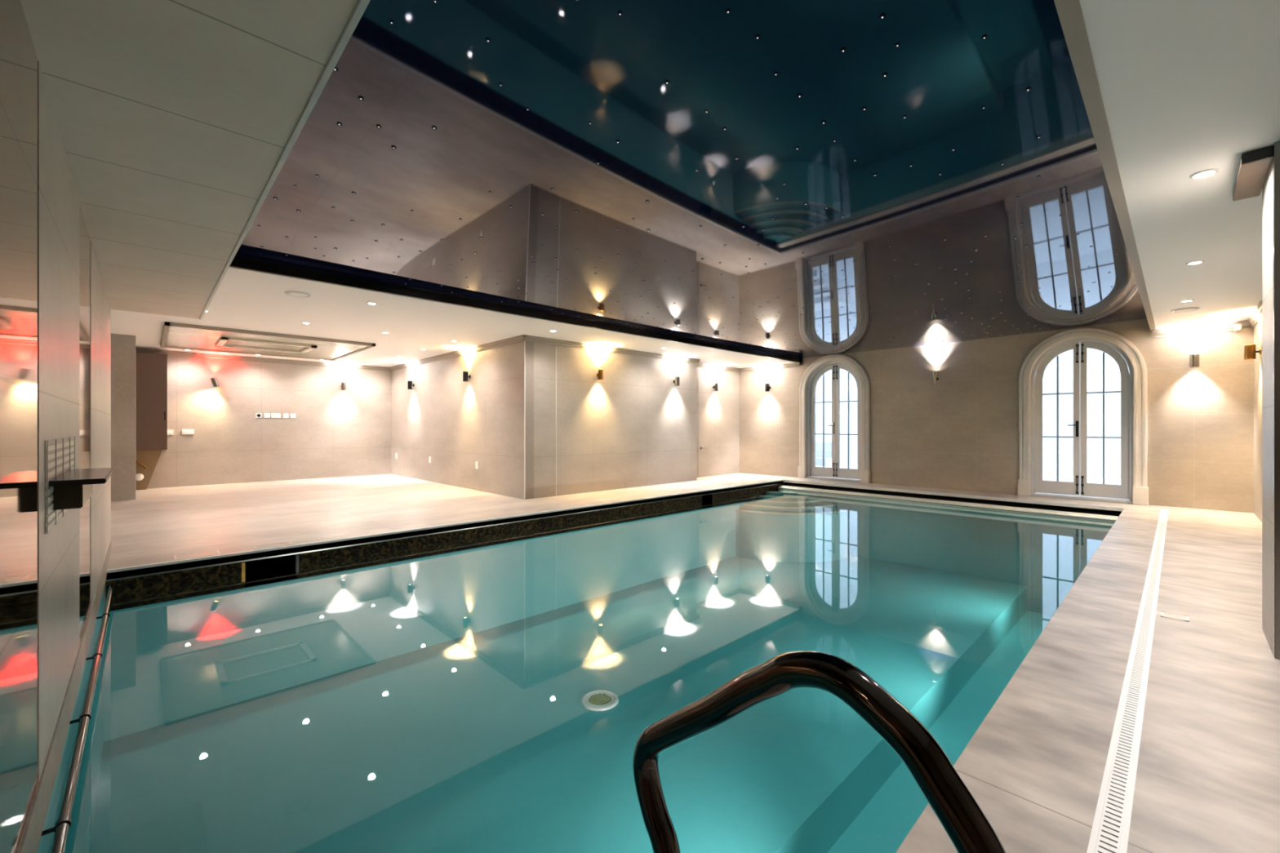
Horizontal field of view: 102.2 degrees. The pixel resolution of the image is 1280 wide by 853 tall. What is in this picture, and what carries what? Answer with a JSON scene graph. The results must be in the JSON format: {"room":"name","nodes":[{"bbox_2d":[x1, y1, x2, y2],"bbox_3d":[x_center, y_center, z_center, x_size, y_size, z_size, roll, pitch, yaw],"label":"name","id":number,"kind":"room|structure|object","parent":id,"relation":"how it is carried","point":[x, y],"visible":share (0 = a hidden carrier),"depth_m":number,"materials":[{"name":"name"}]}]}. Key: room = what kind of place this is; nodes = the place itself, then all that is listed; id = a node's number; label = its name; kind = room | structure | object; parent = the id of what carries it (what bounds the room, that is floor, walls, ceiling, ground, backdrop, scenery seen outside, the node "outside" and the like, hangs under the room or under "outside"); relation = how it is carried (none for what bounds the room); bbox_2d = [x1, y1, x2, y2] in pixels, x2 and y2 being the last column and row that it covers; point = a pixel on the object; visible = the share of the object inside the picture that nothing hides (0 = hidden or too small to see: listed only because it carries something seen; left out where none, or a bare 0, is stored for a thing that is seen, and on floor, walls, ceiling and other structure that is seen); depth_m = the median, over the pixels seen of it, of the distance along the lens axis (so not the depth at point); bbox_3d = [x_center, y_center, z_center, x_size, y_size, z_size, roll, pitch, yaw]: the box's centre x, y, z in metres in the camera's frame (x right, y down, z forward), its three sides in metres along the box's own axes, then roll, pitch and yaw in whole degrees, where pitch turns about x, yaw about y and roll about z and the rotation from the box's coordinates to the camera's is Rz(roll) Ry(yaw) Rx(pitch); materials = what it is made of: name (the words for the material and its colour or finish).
{"room":"indoor swimming pool","nodes":[
{"label":"indoor swimming pool","id":0,"kind":"room"},
{"bbox_2d":[0,0,111,852],"bbox_3d":[-1.641,-0.200,1.308,0.150,3.100,8.160,0,0,-44],"label":"wall","id":1,"kind":"structure","parent":0,"point":[55,310],"depth_m":1.37,"materials":[{"name":"tile"}]},
{"bbox_2d":[44,436,75,534],"bbox_3d":[-1.961,0.172,1.752,0.008,0.265,0.804,0,0,-44],"label":"air vent","id":2,"kind":"object","parent":1,"relation":"in","point":[60,455],"visible":0.66,"depth_m":1.60,"materials":[{"name":"metal"}]},
{"bbox_2d":[17,541,111,852],"bbox_3d":[-1.584,1.025,1.349,0.018,0.150,8.140,0,0,-44],"label":"ledge","id":3,"kind":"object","parent":1,"relation":"attached to","point":[32,833],"depth_m":1.66,"materials":[{"name":"grey stone"}]},
{"bbox_2d":[40,584,114,852],"bbox_3d":[-2.137,1.135,1.962,0.066,0.034,4.709,0,0,-44],"label":"wall rail","id":4,"kind":"object","parent":1,"relation":"attached to","point":[61,828],"visible":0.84,"depth_m":1.80,"materials":[{"name":"grey metal"}]},
{"bbox_2d":[48,467,114,510],"bbox_3d":[-1.869,0.206,1.740,0.119,0.097,0.580,0,0,-44],"label":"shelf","id":5,"kind":"object","parent":1,"relation":"attached to","point":[72,489],"visible":0.96,"depth_m":1.60,"materials":[{"name":"black paint"}]},
{"bbox_2d":[241,555,298,582],"bbox_3d":[-3.239,1.222,4.512,0.410,0.175,0.204,0,0,-44],"label":"skimmer","id":6,"kind":"object","parent":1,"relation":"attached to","point":[296,556],"visible":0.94,"depth_m":4.31,"materials":[{"name":"gold"}]},
{"bbox_2d":[106,484,783,611],"bbox_3d":[-0.533,1.239,6.983,9.304,0.222,0.022,0,0,-44],"label":"trim","id":7,"kind":"structure","parent":1,"relation":"attached to","point":[135,592],"depth_m":5.16,"materials":[{"name":"stone"}]},
{"bbox_2d":[106,479,784,573],"bbox_3d":[-0.526,1.057,6.990,9.324,0.018,0.042,0,0,-44],"label":"trim","id":8,"kind":"structure","parent":1,"relation":"attached to","point":[128,568],"depth_m":4.99,"materials":[{"name":"white"}]},
{"bbox_2d":[106,480,791,587],"bbox_3d":[-0.490,1.208,7.154,9.604,0.284,0.194,0,0,-44],"label":"trim","id":9,"kind":"structure","parent":1,"relation":"attached to","point":[418,532],"depth_m":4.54,"materials":[{"name":"black stone"}]},
{"bbox_2d":[701,494,713,506],"bbox_3d":[1.045,1.222,8.619,0.320,0.175,0.204,0,0,-44],"label":"skimmer","id":10,"kind":"object","parent":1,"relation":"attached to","point":[712,495],"visible":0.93,"depth_m":8.64,"materials":[{"name":"black"}]},
{"bbox_2d":[895,510,1123,852],"bbox_3d":[2.888,1.200,3.430,9.324,0.299,0.012,0,0,-44],"label":"trim","id":11,"kind":"structure","parent":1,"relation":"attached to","point":[1122,510],"depth_m":1.88,"materials":[{"name":"beige"}]},
{"bbox_2d":[111,333,135,501],"bbox_3d":[-7.577,-0.130,7.385,0.525,2.360,0.350,0,0,-44],"label":"wall column","id":12,"kind":"structure","parent":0,"point":[122,346],"depth_m":7.35,"materials":[{"name":"paint"}]},
{"bbox_2d":[20,0,369,319],"bbox_3d":[-2.193,-1.304,2.336,0.676,0.692,5.912,0,0,-44],"label":"ceiling","id":13,"kind":"structure","parent":0,"point":[177,121],"depth_m":1.61,"materials":[{"name":"paint"}]},
{"bbox_2d":[146,355,391,488],"bbox_3d":[-7.362,-0.350,9.801,5.340,2.800,0.200,0,0,-44],"label":"wall","id":14,"kind":"structure","parent":0,"point":[335,432],"depth_m":9.93,"materials":[{"name":"tile"}]},
{"bbox_2d":[135,351,167,450],"bbox_3d":[-8.348,-0.410,8.453,0.892,1.600,0.382,0,0,-44],"label":"upper cabinet","id":15,"kind":"object","parent":14,"relation":"attached to","point":[151,369],"visible":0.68,"depth_m":8.49,"materials":[{"name":"brown wood"}]},
{"bbox_2d":[167,429,173,435],"bbox_3d":[-8.125,0.100,8.921,0.100,0.090,0.015,0,0,-44],"label":"wall socket","id":16,"kind":"object","parent":14,"relation":"attached to","point":[170,432],"visible":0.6,"depth_m":8.93,"materials":[{"name":"white plastic"}]},
{"bbox_2d":[182,429,194,434],"bbox_3d":[-7.952,0.095,9.087,0.160,0.090,0.015,0,0,-44],"label":"wall socket","id":17,"kind":"object","parent":14,"relation":"attached to","point":[184,431],"visible":1,"depth_m":9.08,"materials":[{"name":"white plastic"}]},
{"bbox_2d":[210,377,219,386],"bbox_3d":[-7.657,-0.795,9.299,0.126,0.180,0.118,0,0,-44],"label":"sconce","id":18,"kind":"object","parent":14,"relation":"attached to","point":[214,380],"visible":1,"depth_m":9.26,"materials":[{"name":"silver metal"}]},
{"bbox_2d":[255,413,262,417],"bbox_3d":[-7.223,-0.210,9.786,0.090,0.090,0.016,0,0,-44],"label":"wall socket","id":19,"kind":"object","parent":14,"relation":"attached to","point":[257,415],"visible":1,"depth_m":9.78,"materials":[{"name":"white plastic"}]},
{"bbox_2d":[135,347,391,371],"bbox_3d":[-7.131,-1.266,9.850,4.540,0.085,0.050,0,0,-44],"label":"trim","id":20,"kind":"structure","parent":14,"relation":"attached to","point":[179,353],"depth_m":9.76,"materials":[{"name":"beige paint"}]},
{"bbox_2d":[264,413,270,417],"bbox_3d":[-7.129,-0.210,9.876,0.090,0.090,0.015,0,0,-44],"label":"wall socket","id":21,"kind":"object","parent":14,"relation":"attached to","point":[266,415],"visible":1,"depth_m":9.88,"materials":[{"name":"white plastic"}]},
{"bbox_2d":[271,413,280,417],"bbox_3d":[-7.028,-0.210,9.973,0.150,0.090,0.015,0,0,-44],"label":"wall socket","id":22,"kind":"object","parent":14,"relation":"attached to","point":[273,415],"visible":1,"depth_m":9.97,"materials":[{"name":"white plastic"}]},
{"bbox_2d":[283,413,288,417],"bbox_3d":[-6.913,-0.210,10.084,0.090,0.090,0.015,0,0,-44],"label":"wall socket","id":23,"kind":"object","parent":14,"relation":"attached to","point":[285,415],"visible":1,"depth_m":10.08,"materials":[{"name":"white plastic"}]},
{"bbox_2d":[290,413,296,417],"bbox_3d":[-6.826,-0.210,10.167,0.090,0.090,0.015,0,0,-44],"label":"wall socket","id":24,"kind":"object","parent":14,"relation":"attached to","point":[292,415],"visible":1,"depth_m":10.16,"materials":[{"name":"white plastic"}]},
{"bbox_2d":[341,382,346,390],"bbox_3d":[-6.162,-0.835,10.732,0.086,0.164,0.118,0,0,-44],"label":"wall sconce","id":25,"kind":"object","parent":14,"relation":"attached to","point":[343,384],"visible":1,"depth_m":10.69,"materials":[{"name":"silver metal"}]},
{"bbox_2d":[111,267,795,368],"bbox_3d":[-2.981,-1.358,9.285,10.950,0.100,6.810,0,0,-44],"label":"ceiling","id":26,"kind":"structure","parent":0,"point":[244,300],"depth_m":6.62,"materials":[{"name":"white paint"}]},
{"bbox_2d":[160,321,375,360],"bbox_3d":[-5.897,-1.278,8.172,2.440,0.059,2.480,0,0,-44],"label":"ceiling panel","id":27,"kind":"object","parent":26,"relation":"attached to","point":[175,335],"visible":1,"depth_m":7.90,"materials":[{"name":"beige"}]},
{"bbox_2d":[284,290,311,297],"bbox_3d":[-3.366,-1.300,5.085,0.220,0.016,0.220,0,0,-44],"label":"recessed light","id":28,"kind":"object","parent":26,"relation":"in","point":[293,293],"visible":1,"depth_m":5.05,"materials":[{"name":"white"}]},
{"bbox_2d":[366,302,377,305],"bbox_3d":[-2.849,-1.309,5.484,0.104,0.016,0.104,0,0,-44],"label":"recessed light","id":29,"kind":"object","parent":26,"relation":"in","point":[367,303],"visible":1,"depth_m":5.47,"materials":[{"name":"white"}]},
{"bbox_2d":[391,341,533,499],"bbox_3d":[-3.598,-0.350,9.553,0.150,2.800,5.770,0,0,-44],"label":"wall","id":30,"kind":"structure","parent":0,"point":[453,421],"depth_m":8.67,"materials":[{"name":"tile"}]},
{"bbox_2d":[407,381,414,389],"bbox_3d":[-4.633,-0.835,10.438,0.118,0.164,0.086,0,0,-44],"label":"wall sconce","id":31,"kind":"object","parent":30,"relation":"attached to","point":[410,384],"visible":1,"depth_m":10.40,"materials":[{"name":"grey metal"}]},
{"bbox_2d":[389,334,526,371],"bbox_3d":[-3.584,-1.266,9.393,0.050,0.085,5.620,0,0,-44],"label":"trim","id":32,"kind":"structure","parent":30,"relation":"attached to","point":[515,340],"depth_m":8.75,"materials":[{"name":"beige paint"}]},
{"bbox_2d":[462,371,471,382],"bbox_3d":[-2.902,-0.835,8.633,0.118,0.164,0.086,0,0,-44],"label":"wall sconce","id":33,"kind":"object","parent":30,"relation":"attached to","point":[466,376],"visible":1,"depth_m":8.59,"materials":[{"name":"grey metal"}]},
{"bbox_2d":[524,341,525,499],"bbox_3d":[-1.655,-0.086,7.418,0.012,2.273,0.012,0,0,-44],"label":"trim","id":34,"kind":"structure","parent":30,"relation":"attached to","point":[524,341],"depth_m":7.42,"materials":[{"name":"white"}]},
{"bbox_2d":[533,342,696,498],"bbox_3d":[-0.274,-0.350,8.847,3.670,2.800,0.150,0,0,-44],"label":"wall","id":35,"kind":"structure","parent":0,"point":[631,427],"depth_m":8.53,"materials":[{"name":"tile"}]},
{"bbox_2d":[555,345,556,496],"bbox_3d":[-1.264,-0.086,7.791,0.010,2.273,0.004,0,0,-44],"label":"trim","id":36,"kind":"structure","parent":35,"relation":"attached to","point":[556,345],"depth_m":7.79,"materials":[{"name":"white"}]},
{"bbox_2d":[595,368,603,379],"bbox_3d":[-0.640,-0.835,8.310,0.086,0.164,0.118,0,0,-44],"label":"wall sconce","id":37,"kind":"object","parent":35,"relation":"attached to","point":[600,375],"visible":1,"depth_m":8.26,"materials":[{"name":"gold metal"}]},
{"bbox_2d":[521,334,700,364],"bbox_3d":[-0.259,-1.266,8.722,3.920,0.085,0.050,0,0,-44],"label":"trim","id":38,"kind":"structure","parent":35,"relation":"attached to","point":[529,338],"depth_m":8.42,"materials":[{"name":"beige paint"}]},
{"bbox_2d":[673,377,679,386],"bbox_3d":[0.681,-0.835,9.577,0.086,0.164,0.118,0,0,-44],"label":"wall sconce","id":39,"kind":"object","parent":35,"relation":"attached to","point":[677,381],"visible":1,"depth_m":9.53,"materials":[{"name":"silver metal"}]},
{"bbox_2d":[235,0,1146,358],"bbox_3d":[1.689,-1.486,5.510,9.334,0.262,5.094,0,0,-44],"label":"ceiling","id":40,"kind":"structure","parent":0,"point":[800,179],"depth_m":2.96,"materials":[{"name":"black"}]},
{"bbox_2d":[617,11,622,16],"bbox_3d":[-0.073,-1.515,1.897,0.020,0.004,0.020,0,0,-44],"label":"recessed light","id":41,"kind":"object","parent":40,"relation":"in","point":[619,13],"depth_m":1.90,"materials":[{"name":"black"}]},
{"bbox_2d":[257,214,1128,355],"bbox_3d":[1.691,-1.407,5.497,9.081,0.105,4.903,0,0,-44],"label":"light","id":42,"kind":"object","parent":40,"relation":"attached to","point":[782,284],"depth_m":4.58,"materials":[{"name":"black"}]},
{"bbox_2d":[725,8,730,13],"bbox_3d":[0.322,-1.516,1.888,0.020,0.004,0.020,0,0,-44],"label":"recessed light","id":43,"kind":"object","parent":40,"relation":"in","point":[727,11],"depth_m":1.88,"materials":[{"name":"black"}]},
{"bbox_2d":[840,48,846,53],"bbox_3d":[0.814,-1.506,2.069,0.024,0.004,0.024,0,0,-44],"label":"recessed light","id":44,"kind":"object","parent":40,"relation":"in","point":[842,50],"depth_m":2.07,"materials":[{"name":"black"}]},
{"bbox_2d":[879,13,885,19],"bbox_3d":[0.897,-1.516,1.912,0.024,0.004,0.024,0,0,-44],"label":"recessed light","id":45,"kind":"object","parent":40,"relation":"in","point":[882,16],"depth_m":1.91,"materials":[{"name":"white"}]},
{"bbox_2d":[881,73,888,77],"bbox_3d":[1.046,-1.499,2.206,0.024,0.004,0.024,0,0,-44],"label":"recessed light","id":46,"kind":"object","parent":40,"relation":"in","point":[883,75],"depth_m":2.20,"materials":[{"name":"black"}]},
{"bbox_2d":[103,472,1279,852],"bbox_3d":[-0.496,1.200,6.729,11.000,0.300,14.400,0,0,-44],"label":"floor","id":47,"kind":"structure","parent":0,"point":[1207,780],"depth_m":2.38,"materials":[{"name":"tile"}]},
{"bbox_2d":[135,473,143,480],"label":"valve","id":48,"kind":"object","parent":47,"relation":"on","point":[139,477],"depth_m":8.45,"materials":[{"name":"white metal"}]},
{"bbox_2d":[135,459,147,468],"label":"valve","id":49,"kind":"object","parent":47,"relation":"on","point":[136,461],"depth_m":8.51,"materials":[{"name":"gold metal"}]},
{"bbox_2d":[135,449,162,489],"bbox_3d":[-8.442,0.720,8.514,0.840,0.660,0.157,0,0,-44],"label":"panel","id":50,"kind":"object","parent":47,"relation":"on","point":[149,459],"visible":0.21,"depth_m":8.61,"materials":[{"name":"brown wood"}]},
{"bbox_2d":[173,549,220,560],"bbox_3d":[-3.618,1.048,4.220,0.280,0.003,0.220,0,0,-44],"label":"lid","id":51,"kind":"object","parent":47,"relation":"on","point":[205,553],"visible":1,"depth_m":4.22,"materials":[{"name":"beige stone"}]},
{"bbox_2d":[253,542,292,549],"bbox_3d":[-3.225,1.048,4.541,0.270,0.003,0.140,0,0,-44],"label":"lid","id":52,"kind":"object","parent":47,"relation":"on","point":[286,544],"visible":1,"depth_m":4.54,"materials":[{"name":"beige stone"}]},
{"bbox_2d":[317,535,346,541],"bbox_3d":[-2.890,1.048,4.849,0.220,0.003,0.120,0,0,-44],"label":"lid","id":53,"kind":"object","parent":47,"relation":"on","point":[340,536],"visible":1,"depth_m":4.84,"materials":[{"name":"beige plastic"}]},
{"bbox_2d":[36,499,1107,852],"bbox_3d":[1.211,2.000,5.236,10.004,1.780,5.519,0,0,-44],"label":"swimming pool","id":54,"kind":"object","parent":47,"relation":"in","point":[430,704],"visible":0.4,"depth_m":4.26,"materials":[{"name":"teal liquid"}]},
{"bbox_2d":[581,689,618,711],"bbox_3d":[-0.334,2.280,4.307,0.310,0.019,0.310,0,0,-44],"label":"drain","id":55,"kind":"object","parent":54,"relation":"on","point":[595,700],"visible":1,"depth_m":4.29,"materials":[{"name":"white plastic"}]},
{"bbox_2d":[588,693,611,705],"bbox_3d":[-0.334,2.278,4.307,0.170,0.012,0.184,0,0,-44],"label":"grille","id":56,"kind":"object","parent":55,"relation":"attached to","point":[594,699],"depth_m":4.30,"materials":[{"name":"beige"}]},
{"bbox_2d":[735,493,847,562],"bbox_3d":[2.665,1.756,9.080,1.383,1.065,1.383,0,0,-44],"label":"steps","id":57,"kind":"structure","parent":54,"relation":"on","point":[775,527],"depth_m":8.81,"materials":[{"name":"teal tile"}]},
{"bbox_2d":[754,488,857,497],"bbox_3d":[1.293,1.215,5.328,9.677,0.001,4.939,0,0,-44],"label":"pool step","id":58,"kind":"structure","parent":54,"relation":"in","point":[776,491],"depth_m":9.49,"materials":[{"name":"beige stone"}]},
{"bbox_2d":[777,484,1119,532],"bbox_3d":[4.526,1.250,8.415,0.396,0.199,4.909,0,0,-44],"label":"pool edge","id":59,"kind":"object","parent":54,"relation":"attached to","point":[1086,520],"visible":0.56,"depth_m":7.72,"materials":[{"name":"beige stone"}]},
{"bbox_2d":[632,650,1006,852],"bbox_3d":[0.225,1.042,0.647,0.104,1.517,0.666,0,0,-44],"label":"grab rail","id":60,"kind":"object","parent":47,"relation":"attached to","point":[961,816],"visible":1,"depth_m":0.62,"materials":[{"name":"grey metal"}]},
{"bbox_2d":[783,480,1124,511],"bbox_3d":[4.539,1.071,8.420,0.032,0.047,4.905,0,0,-44],"label":"trim","id":61,"kind":"structure","parent":47,"relation":"attached to","point":[1019,500],"depth_m":7.87,"materials":[{"name":"white"}]},
{"bbox_2d":[1086,508,1168,852],"bbox_3d":[3.228,1.049,3.264,9.546,0.006,0.068,0,0,-44],"label":"channel","id":62,"kind":"object","parent":47,"relation":"on","point":[1110,830],"visible":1,"depth_m":1.76,"materials":[{"name":"white plastic"}]},
{"bbox_2d":[1160,611,1189,622],"bbox_3d":[2.952,1.048,2.852,0.110,0.003,0.110,0,0,-44],"label":"lid","id":63,"kind":"object","parent":47,"relation":"on","point":[1171,615],"visible":1,"depth_m":2.85,"materials":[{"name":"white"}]},
{"bbox_2d":[1262,157,1273,655],"bbox_3d":[3.652,-0.350,1.909,0.445,2.800,1.700,0,0,-44],"label":"wall pier","id":64,"kind":"object","parent":47,"relation":"on","point":[1268,187],"visible":0.6,"depth_m":2.52,"materials":[{"name":"paint"}]},
{"bbox_2d":[1232,146,1273,200],"bbox_3d":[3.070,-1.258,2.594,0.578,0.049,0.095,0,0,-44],"label":"curtain","id":65,"kind":"object","parent":64,"relation":"attached to","point":[1254,166],"visible":1,"depth_m":2.52,"materials":[{"name":"brown fabric"}]},
{"bbox_2d":[1273,141,1279,659],"bbox_3d":[3.441,-0.119,1.776,0.045,2.338,1.600,0,0,-44],"label":"door","id":66,"kind":"structure","parent":64,"relation":"attached to","point":[1277,144],"depth_m":2.33,"materials":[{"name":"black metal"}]},
{"bbox_2d":[696,367,739,477],"bbox_3d":[1.566,-0.350,11.124,2.140,2.800,0.150,0,0,-44],"label":"wall","id":67,"kind":"structure","parent":0,"point":[730,380],"depth_m":11.39,"materials":[{"name":"paint"}]},
{"bbox_2d":[697,377,721,476],"bbox_3d":[1.510,0.020,10.922,0.800,2.040,0.064,0,0,-44],"label":"door","id":68,"kind":"structure","parent":67,"relation":"in","point":[709,401],"depth_m":10.93,"materials":[{"name":"paint"}]},
{"bbox_2d":[712,382,718,391],"bbox_3d":[1.608,-0.835,10.979,0.086,0.164,0.118,0,0,-44],"label":"wall sconce","id":69,"kind":"object","parent":67,"relation":"attached to","point":[715,387],"visible":1,"depth_m":10.93,"materials":[{"name":"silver metal"}]},
{"bbox_2d":[696,363,739,372],"bbox_3d":[1.563,-1.266,10.983,1.940,0.085,0.050,0,0,-44],"label":"trim","id":70,"kind":"structure","parent":67,"relation":"attached to","point":[700,365],"depth_m":11.07,"materials":[{"name":"beige paint"}]},
{"bbox_2d":[739,318,1253,513],"bbox_3d":[5.386,-0.350,8.629,0.320,2.800,9.400,0,0,-44],"label":"wall","id":71,"kind":"structure","parent":0,"point":[962,433],"depth_m":8.22,"materials":[{"name":"paint"}]},
{"bbox_2d":[228,256,801,363],"bbox_3d":[-0.084,-1.487,7.359,9.334,0.366,0.080,0,0,-44],"label":"trim","id":72,"kind":"structure","parent":71,"relation":"attached to","point":[237,262],"depth_m":5.53,"materials":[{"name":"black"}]},
{"bbox_2d":[764,383,770,391],"bbox_3d":[2.736,-0.835,11.076,0.118,0.164,0.086,0,0,-44],"label":"wall sconce","id":73,"kind":"object","parent":71,"relation":"attached to","point":[767,387],"visible":1,"depth_m":11.04,"materials":[{"name":"grey metal"}]},
{"bbox_2d":[739,362,799,372],"bbox_3d":[2.747,-1.266,11.114,0.050,0.085,1.500,0,0,-44],"label":"trim","id":74,"kind":"structure","parent":71,"relation":"attached to","point":[797,364],"depth_m":11.06,"materials":[{"name":"beige paint"}]},
{"bbox_2d":[797,354,870,483],"bbox_3d":[3.814,-0.177,10.121,0.285,2.455,1.424,0,0,-44],"label":"door","id":75,"kind":"structure","parent":71,"relation":"in","point":[806,468],"depth_m":10.15,"materials":[{"name":"white wood"}]},
{"bbox_2d":[932,371,938,388],"bbox_3d":[4.987,-0.780,8.718,0.133,0.290,0.096,0,0,-44],"label":"sconce","id":76,"kind":"object","parent":71,"relation":"attached to","point":[935,374],"visible":1,"depth_m":8.69,"materials":[{"name":"silver metal"}]},
{"bbox_2d":[792,483,1121,514],"bbox_3d":[4.910,1.272,8.786,0.350,0.355,4.925,0,0,-44],"label":"trim","id":77,"kind":"structure","parent":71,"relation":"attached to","point":[797,484],"depth_m":8.16,"materials":[{"name":"black"}]},
{"bbox_2d":[1017,328,1148,505],"bbox_3d":[6.357,-0.177,7.468,0.285,2.455,1.424,0,0,-44],"label":"door","id":78,"kind":"structure","parent":71,"relation":"in","point":[1133,489],"depth_m":7.45,"materials":[{"name":"white wood"}]},
{"bbox_2d":[1053,0,1155,330],"bbox_3d":[3.471,-1.477,3.652,9.334,0.386,0.052,0,0,-44],"label":"trim","id":79,"kind":"structure","parent":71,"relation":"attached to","point":[1069,11],"depth_m":2.14,"materials":[{"name":"beige paint"}]},
{"bbox_2d":[1155,329,1232,337],"bbox_3d":[7.076,-1.188,6.618,0.016,0.016,0.678,0,0,-44],"label":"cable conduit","id":80,"kind":"object","parent":71,"relation":"attached to","point":[1226,330],"visible":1,"depth_m":6.60,"materials":[{"name":"white"}]},
{"bbox_2d":[1189,354,1199,367],"bbox_3d":[7.055,-0.835,6.572,0.118,0.164,0.086,0,0,-44],"label":"wall sconce","id":81,"kind":"object","parent":71,"relation":"attached to","point":[1193,358],"visible":1,"depth_m":6.54,"materials":[{"name":"silver metal"}]},
{"bbox_2d":[1151,320,1252,336],"bbox_3d":[7.115,-1.246,6.559,0.050,0.085,0.878,0,0,-44],"label":"trim","id":82,"kind":"structure","parent":71,"relation":"attached to","point":[1245,324],"depth_m":6.56,"materials":[{"name":"beige paint"}]},
{"bbox_2d":[1233,323,1241,331],"bbox_3d":[7.304,-1.210,6.311,0.120,0.080,0.060,0,0,-44],"label":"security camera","id":83,"kind":"object","parent":71,"relation":"attached to","point":[1237,327],"visible":1,"depth_m":6.28,"materials":[{"name":"white plastic"}]},
{"bbox_2d":[1079,0,1279,328],"bbox_3d":[4.032,-1.338,2.619,10.054,0.100,2.298,0,0,-44],"label":"ceiling","id":84,"kind":"structure","parent":0,"point":[1188,87],"depth_m":2.22,"materials":[{"name":"white paint"}]},
{"bbox_2d":[1170,306,1199,312],"bbox_3d":[5.989,-1.280,5.674,0.220,0.016,0.220,0,0,-44],"label":"ceiling vent","id":85,"kind":"object","parent":84,"relation":"in","point":[1189,308],"visible":1,"depth_m":5.64,"materials":[{"name":"white"}]},
{"bbox_2d":[1179,299,1194,302],"bbox_3d":[5.599,-1.289,5.286,0.104,0.016,0.104,0,0,-44],"label":"recessed light","id":86,"kind":"object","parent":84,"relation":"in","point":[1186,300],"visible":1,"depth_m":5.28,"materials":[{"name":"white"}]},
{"bbox_2d":[1185,260,1204,265],"bbox_3d":[4.357,-1.289,4.053,0.104,0.016,0.104,0,0,-44],"label":"recessed light","id":87,"kind":"object","parent":84,"relation":"in","point":[1196,262],"visible":1,"depth_m":4.05,"materials":[{"name":"white"}]},
{"bbox_2d":[1189,168,1219,178],"bbox_3d":[2.870,-1.289,2.627,0.104,0.016,0.104,0,0,-44],"label":"recessed light","id":88,"kind":"object","parent":84,"relation":"in","point":[1205,173],"visible":1,"depth_m":2.62,"materials":[{"name":"white"}]},
{"bbox_2d":[1253,316,1262,522],"bbox_3d":[5.532,-0.350,4.294,5.570,2.800,0.200,0,0,-44],"label":"wall","id":89,"kind":"structure","parent":0,"point":[1258,327],"depth_m":5.89,"materials":[{"name":"beige paint"}]},
{"bbox_2d":[1244,344,1260,359],"bbox_3d":[6.855,-0.835,5.783,0.086,0.164,0.118,0,0,-44],"label":"wall sconce","id":90,"kind":"object","parent":89,"relation":"attached to","point":[1250,350],"visible":1,"depth_m":5.77,"materials":[{"name":"gold metal"}]},
{"bbox_2d":[1247,298,1262,327],"bbox_3d":[5.428,-1.246,4.367,5.520,0.085,0.050,0,0,-44],"label":"trim","id":91,"kind":"structure","parent":89,"relation":"attached to","point":[1256,314],"depth_m":5.77,"materials":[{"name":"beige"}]},
{"label":"outside","id":92,"kind":"structure","parent":0,"visible":0},
{"bbox_2d":[853,464,1120,484],"bbox_3d":[6.513,1.100,11.788,5.680,0.100,24.000,0,0,-44],"label":"ground","id":93,"kind":"structure","parent":92,"point":[1113,481],"depth_m":10.22,"materials":[{"name":"white"}]},
{"bbox_2d":[815,440,853,468],"bbox_3d":[3.816,0.710,12.527,1.650,0.680,2.000,0,0,-44],"label":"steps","id":94,"kind":"structure","parent":93,"relation":"on","point":[819,445],"depth_m":11.97,"materials":[{"name":"white"}]},
{"bbox_2d":[815,348,1128,478],"bbox_3d":[7.625,-1.450,12.854,0.200,5.000,24.000,0,0,-44],"label":"wall","id":95,"kind":"structure","parent":93,"relation":"on","point":[1095,357],"depth_m":11.09,"materials":[{"name":"white"}]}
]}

